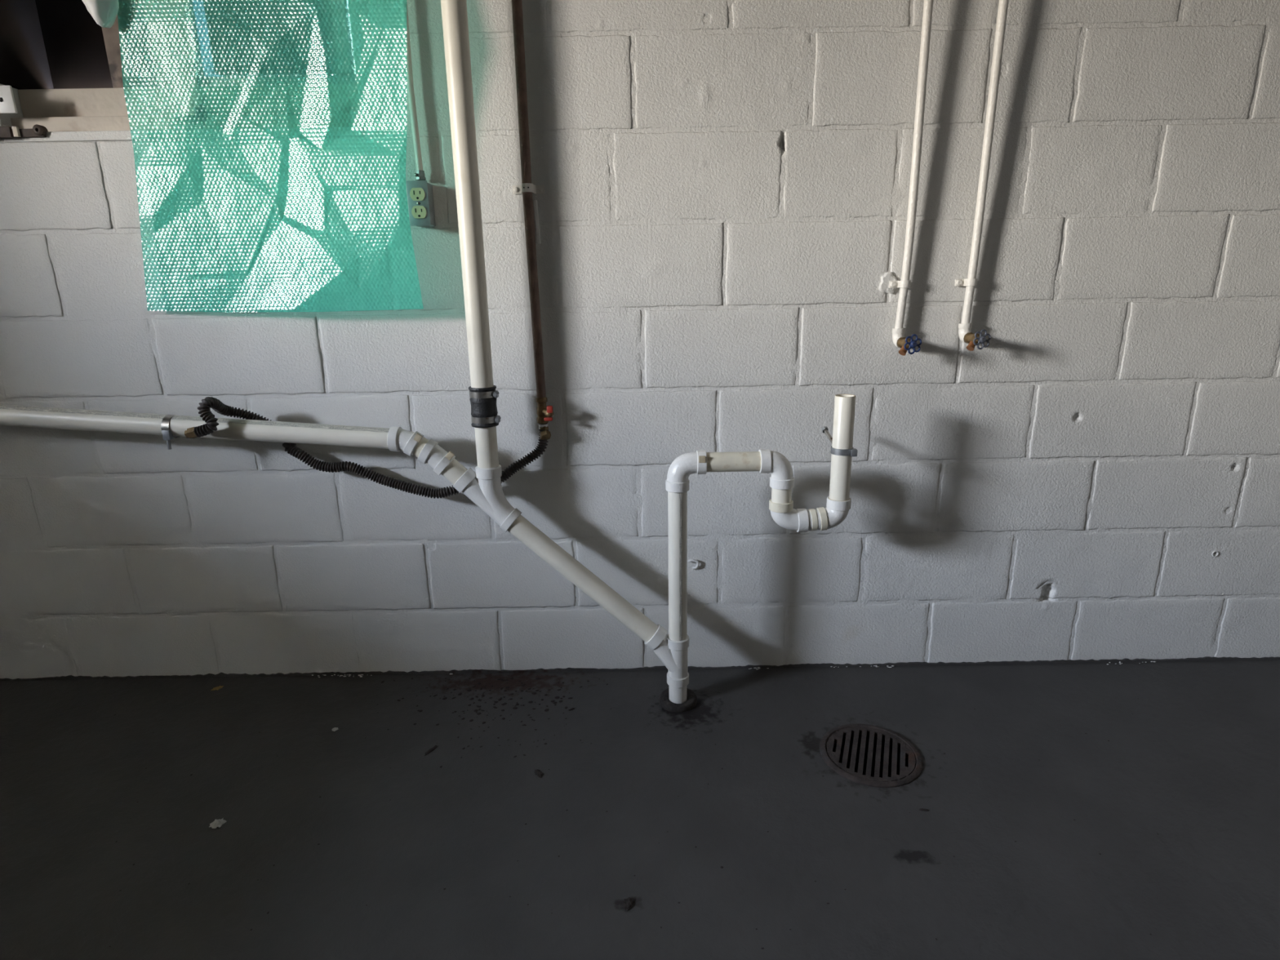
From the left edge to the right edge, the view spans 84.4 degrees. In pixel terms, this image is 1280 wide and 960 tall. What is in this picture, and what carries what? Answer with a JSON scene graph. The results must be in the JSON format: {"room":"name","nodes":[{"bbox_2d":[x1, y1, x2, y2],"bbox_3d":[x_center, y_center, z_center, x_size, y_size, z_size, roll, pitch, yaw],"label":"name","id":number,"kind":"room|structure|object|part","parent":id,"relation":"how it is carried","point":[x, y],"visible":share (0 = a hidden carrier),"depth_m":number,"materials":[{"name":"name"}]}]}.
{"room":"basement laundry area","nodes":[
{"label":"basement laundry area","id":0,"kind":"room"},
{"bbox_2d":[0,0,1279,679],"bbox_3d":[0.078,-0.593,1.827,6.420,2.500,0.232,-1,15,0],"label":"wall","id":1,"kind":"structure","parent":0,"point":[722,208],"depth_m":1.79,"materials":[{"name":"white paint"}]},
{"bbox_2d":[0,85,17,114],"bbox_3d":[-1.474,-0.875,1.623,0.064,0.059,0.010,-1,15,0],"label":"cover plate","id":2,"kind":"object","parent":1,"relation":"attached to","point":[7,104],"visible":1,"depth_m":1.62,"materials":[{"name":"white plastic"}]},
{"bbox_2d":[0,0,362,142],"bbox_3d":[-1.075,-1.022,1.693,0.840,0.410,0.195,-1,15,0],"label":"window","id":3,"kind":"structure","parent":1,"relation":"in","point":[139,77],"depth_m":1.70,"materials":[{"name":"white paint"}]},
{"bbox_2d":[0,124,48,137],"bbox_3d":[-1.463,-0.810,1.641,0.155,0.028,0.020,-1,15,0],"label":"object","id":4,"kind":"structure","parent":3,"relation":"attached to","point":[37,131],"depth_m":1.64,"materials":[{"name":"metal"}]},
{"bbox_3d":[-1.499,-0.806,1.636,0.083,0.024,0.008,-1,15,0],"label":"plate","id":5,"kind":"part","parent":4,"relation":"part of","materials":[{"name":"metal"}]},
{"bbox_3d":[-1.256,-1.091,1.711,0.045,0.280,0.080,-1,15,0],"label":"mullion post","id":6,"kind":"part","parent":3,"relation":"part of","materials":[{"name":"brown wood"}]},
{"bbox_3d":[-1.192,-1.097,1.730,0.194,0.280,0.040,-1,15,0],"label":"pale panel","id":7,"kind":"part","parent":3,"relation":"part of","materials":[{"name":"paint"}]},
{"bbox_3d":[-1.071,-1.124,1.738,0.051,0.238,0.004,-1,15,0],"label":"pane","id":8,"kind":"part","parent":3,"relation":"part of","materials":[{"name":"clear glass"}]},
{"bbox_2d":[188,97,301,128],"bbox_3d":[-0.917,-0.850,1.634,0.260,0.064,0.009,-1,15,0],"label":"window latch","id":9,"kind":"object","parent":3,"relation":"attached to","point":[200,112],"visible":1,"depth_m":1.63,"materials":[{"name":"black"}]},
{"bbox_3d":[-0.874,-0.992,1.776,0.440,0.042,0.030,-1,15,0],"label":"rail","id":10,"kind":"part","parent":3,"relation":"part of","materials":[{"name":"brown wood"}]},
{"bbox_3d":[-0.852,-0.764,1.607,0.730,0.745,0.088,-1,15,0],"label":"sheet","id":11,"kind":"object","parent":3,"relation":"hanging from","visible":0},
{"bbox_2d":[81,0,119,28],"bbox_3d":[-1.176,-1.077,1.528,0.073,0.174,0.075,-1,15,0],"label":"plastic bundle","id":12,"kind":"object","parent":11,"relation":"attached to","point":[104,12],"visible":1,"depth_m":1.53,"materials":[{"name":"white plastic"}]},
{"bbox_2d":[400,0,426,180],"bbox_3d":[-0.524,-1.182,1.531,0.025,0.986,0.027,-1,15,0],"label":"conduit","id":13,"kind":"object","parent":1,"relation":"attached to","point":[420,173],"visible":0.98,"depth_m":1.61,"materials":[{"name":"grey metal"}]},
{"bbox_2d":[405,180,435,226],"bbox_3d":[-0.517,-0.653,1.672,0.049,0.098,0.057,-1,15,0],"label":"outlet box","id":14,"kind":"object","parent":1,"relation":"attached to","point":[420,193],"visible":1,"depth_m":1.65,"materials":[{"name":"grey metal"}]},
{"bbox_2d":[409,187,425,200],"bbox_3d":[-0.518,-0.665,1.641,0.034,0.028,0.004,-1,15,0],"label":"socket","id":15,"kind":"object","parent":14,"relation":"attached to","point":[415,193],"depth_m":1.64,"materials":[{"name":"beige plastic"}]},
{"bbox_2d":[411,205,426,218],"bbox_3d":[-0.517,-0.627,1.652,0.034,0.028,0.004,-1,15,0],"label":"socket","id":16,"kind":"object","parent":14,"relation":"attached to","point":[417,211],"depth_m":1.65,"materials":[{"name":"beige plastic"}]},
{"bbox_2d":[512,182,544,194],"bbox_3d":[-0.266,-0.689,1.669,0.076,0.019,0.038,-1,15,0],"label":"strap","id":17,"kind":"object","parent":1,"relation":"attached to","point":[525,187],"visible":1,"depth_m":1.68,"materials":[{"name":"grey metal"}]},
{"bbox_2d":[511,0,553,429],"bbox_3d":[-0.253,-0.893,1.595,0.043,1.584,0.068,-9,17,-27],"label":"pipe","id":18,"kind":"object","parent":1,"relation":"attached to","point":[544,413],"visible":1,"depth_m":1.68,"materials":[{"name":"brown metal"}]},
{"bbox_2d":[184,396,551,498],"bbox_3d":[-0.661,-0.088,1.798,0.863,0.285,0.128,-3,15,-8],"label":"tube","id":19,"kind":"object","parent":18,"relation":"attached to","point":[209,402],"visible":0.8,"depth_m":1.81,"materials":[{"name":"black plastic"}]},
{"bbox_3d":[-0.230,-0.168,1.773,0.023,0.038,0.016,-1,15,0],"label":"lever handle","id":20,"kind":"part","parent":18,"relation":"part of","materials":[{"name":"red plastic"}]},
{"bbox_3d":[-0.229,-0.169,1.783,0.022,0.019,0.021,-1,15,0],"label":"valve stem","id":21,"kind":"part","parent":18,"relation":"part of","materials":[{"name":"gold metal"}]},
{"bbox_2d":[888,280,911,288],"bbox_3d":[0.639,-0.481,1.732,0.047,0.017,0.031,-1,15,0],"label":"clamp","id":22,"kind":"object","parent":1,"relation":"attached to","point":[892,284],"visible":0.99,"depth_m":1.73,"materials":[{"name":"white plastic"}]},
{"bbox_2d":[892,0,933,348],"bbox_3d":[0.636,-0.998,1.565,0.034,1.394,0.078,-1,15,0],"label":"supply pipe","id":23,"kind":"object","parent":1,"relation":"attached to","point":[898,331],"visible":0.99,"depth_m":1.65,"materials":[{"name":"white plastic"}]},
{"bbox_2d":[897,333,921,355],"bbox_3d":[0.656,-0.331,1.724,0.047,0.053,0.071,-1,15,0],"label":"faucet","id":24,"kind":"object","parent":23,"relation":"attached to","point":[906,344],"visible":1,"depth_m":1.70,"materials":[{"name":"gold metal"}]},
{"bbox_3d":[0.646,-0.321,1.726,0.031,0.033,0.019,-14,20,-39],"label":"spout","id":25,"kind":"part","parent":24,"relation":"part of","materials":[{"name":"brown metal"}]},
{"bbox_3d":[0.656,-0.326,1.695,0.048,0.048,0.012,-4,16,-11],"label":"wheel handle","id":26,"kind":"part","parent":24,"relation":"part of","materials":[{"name":"blue metal"}]},
{"bbox_2d":[958,0,1008,343],"bbox_3d":[0.801,-1.005,1.564,0.033,1.386,0.078,-1,15,0],"label":"supply pipe","id":27,"kind":"object","parent":1,"relation":"attached to","point":[965,327],"visible":0.98,"depth_m":1.64,"materials":[{"name":"white plastic"}]},
{"bbox_2d":[954,278,977,286],"bbox_3d":[0.802,-0.485,1.731,0.047,0.017,0.031,-1,15,0],"label":"clamp","id":28,"kind":"object","parent":27,"relation":"attached to","point":[972,282],"visible":1,"depth_m":1.73,"materials":[{"name":"white plastic"}]},
{"bbox_2d":[964,328,991,351],"bbox_3d":[0.821,-0.342,1.722,0.047,0.053,0.071,-1,15,0],"label":"faucet","id":29,"kind":"object","parent":27,"relation":"attached to","point":[972,340],"visible":1,"depth_m":1.70,"materials":[{"name":"gold metal"}]},
{"bbox_3d":[0.811,-0.332,1.724,0.031,0.033,0.019,-14,20,-39],"label":"spout","id":30,"kind":"part","parent":29,"relation":"part of","materials":[{"name":"brown metal"}]},
{"bbox_3d":[0.822,-0.337,1.693,0.048,0.048,0.012,-4,16,-11],"label":"wheel handle","id":31,"kind":"part","parent":29,"relation":"part of","materials":[{"name":"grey metal"}]},
{"bbox_2d":[0,656,1279,959],"bbox_3d":[0.108,1.143,-0.192,6.420,0.015,5.000,-1,15,0],"label":"floor","id":32,"kind":"structure","parent":0,"point":[1195,766],"depth_m":1.47,"materials":[{"name":"grey paint"}]},
{"bbox_2d":[208,817,226,828],"bbox_3d":[-0.875,0.710,1.460,0.026,0.009,0.028,4,16,18],"label":"debris","id":33,"kind":"object","parent":32,"relation":"on","point":[217,823],"visible":1,"depth_m":1.46,"materials":[{"name":"grey"}]},
{"bbox_2d":[211,685,223,690],"bbox_3d":[-1.178,0.579,1.966,0.028,0.005,0.020,-4,16,-11],"label":"bit","id":34,"kind":"object","parent":32,"relation":"on","point":[217,688],"visible":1,"depth_m":1.96,"materials":[{"name":"brown"}]},
{"bbox_2d":[0,394,855,703],"bbox_3d":[-0.701,0.182,1.811,2.438,0.838,0.112,0,15,2],"label":"drain pipe assembly","id":35,"kind":"object","parent":32,"relation":"on","point":[483,487],"visible":1,"depth_m":1.72,"materials":[{"name":"beige plastic"}]},
{"bbox_2d":[160,414,180,449],"bbox_3d":[-1.150,-0.130,1.770,0.022,0.081,0.132,-1,15,0],"label":"clamp","id":36,"kind":"object","parent":35,"relation":"attached to","point":[167,435],"visible":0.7,"depth_m":1.71,"materials":[{"name":"metal"}]},
{"bbox_2d":[468,385,501,427],"bbox_3d":[-0.380,-0.181,1.727,0.072,0.096,0.067,-1,15,0],"label":"coupling","id":37,"kind":"object","parent":35,"relation":"attached to","point":[484,412],"visible":0.97,"depth_m":1.70,"materials":[{"name":"black rubber"}]},
{"bbox_2d":[440,0,493,387],"bbox_3d":[-0.394,-0.918,1.526,0.054,1.495,0.054,-1,15,0],"label":"pipe","id":38,"kind":"object","parent":37,"relation":"on","point":[454,12],"visible":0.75,"depth_m":1.58,"materials":[{"name":"beige plastic"}]},
{"bbox_3d":[0.345,0.038,1.721,0.048,0.059,0.048,-1,15,0],"label":"trap leg","id":39,"kind":"part","parent":35,"relation":"part of","materials":[{"name":"beige plastic"}]},
{"bbox_2d":[821,426,857,456],"bbox_3d":[0.479,-0.095,1.715,0.052,0.053,0.121,-4,15,-10],"label":"clamp","id":40,"kind":"object","parent":35,"relation":"attached to","point":[853,451],"visible":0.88,"depth_m":1.67,"materials":[{"name":"grey metal"}]},
{"bbox_2d":[424,745,437,755],"bbox_3d":[-0.500,0.645,1.686,0.011,0.004,0.045,9,18,34],"label":"scrap","id":41,"kind":"object","parent":32,"relation":"on","point":[433,748],"visible":1,"depth_m":1.68,"materials":[{"name":"black"}]},
{"bbox_2d":[534,768,543,777],"bbox_3d":[-0.229,0.663,1.600,0.017,0.005,0.034,-14,20,-41],"label":"clump","id":42,"kind":"object","parent":32,"relation":"on","point":[537,772],"visible":1,"depth_m":1.60,"materials":[{"name":"black"}]},
{"bbox_2d":[622,897,633,911],"bbox_3d":[-0.022,0.754,1.256,0.022,0.005,0.029,-1,15,0],"label":"clump","id":43,"kind":"object","parent":32,"relation":"on","point":[628,903],"visible":1,"depth_m":1.25,"materials":[{"name":"black"}]},
{"bbox_2d":[658,688,697,712],"bbox_3d":[0.101,0.580,1.867,0.102,0.016,0.101,-1,15,0],"label":"pipe collar","id":44,"kind":"object","parent":32,"relation":"on","point":[691,699],"visible":0.78,"depth_m":1.84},
{"bbox_2d":[819,724,923,787],"bbox_3d":[0.539,0.705,1.666,0.232,0.146,0.232,-1,15,0],"label":"floor drain","id":45,"kind":"object","parent":32,"relation":"in","point":[865,754],"visible":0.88,"depth_m":1.66,"materials":[{"name":"metal"}]},
{"bbox_2d":[920,808,929,811],"bbox_3d":[0.592,0.687,1.470,0.022,0.003,0.007,1,15,7],"label":"dirt fleck","id":46,"kind":"object","parent":32,"relation":"on","point":[921,809],"visible":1,"depth_m":1.47,"materials":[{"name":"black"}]}
]}

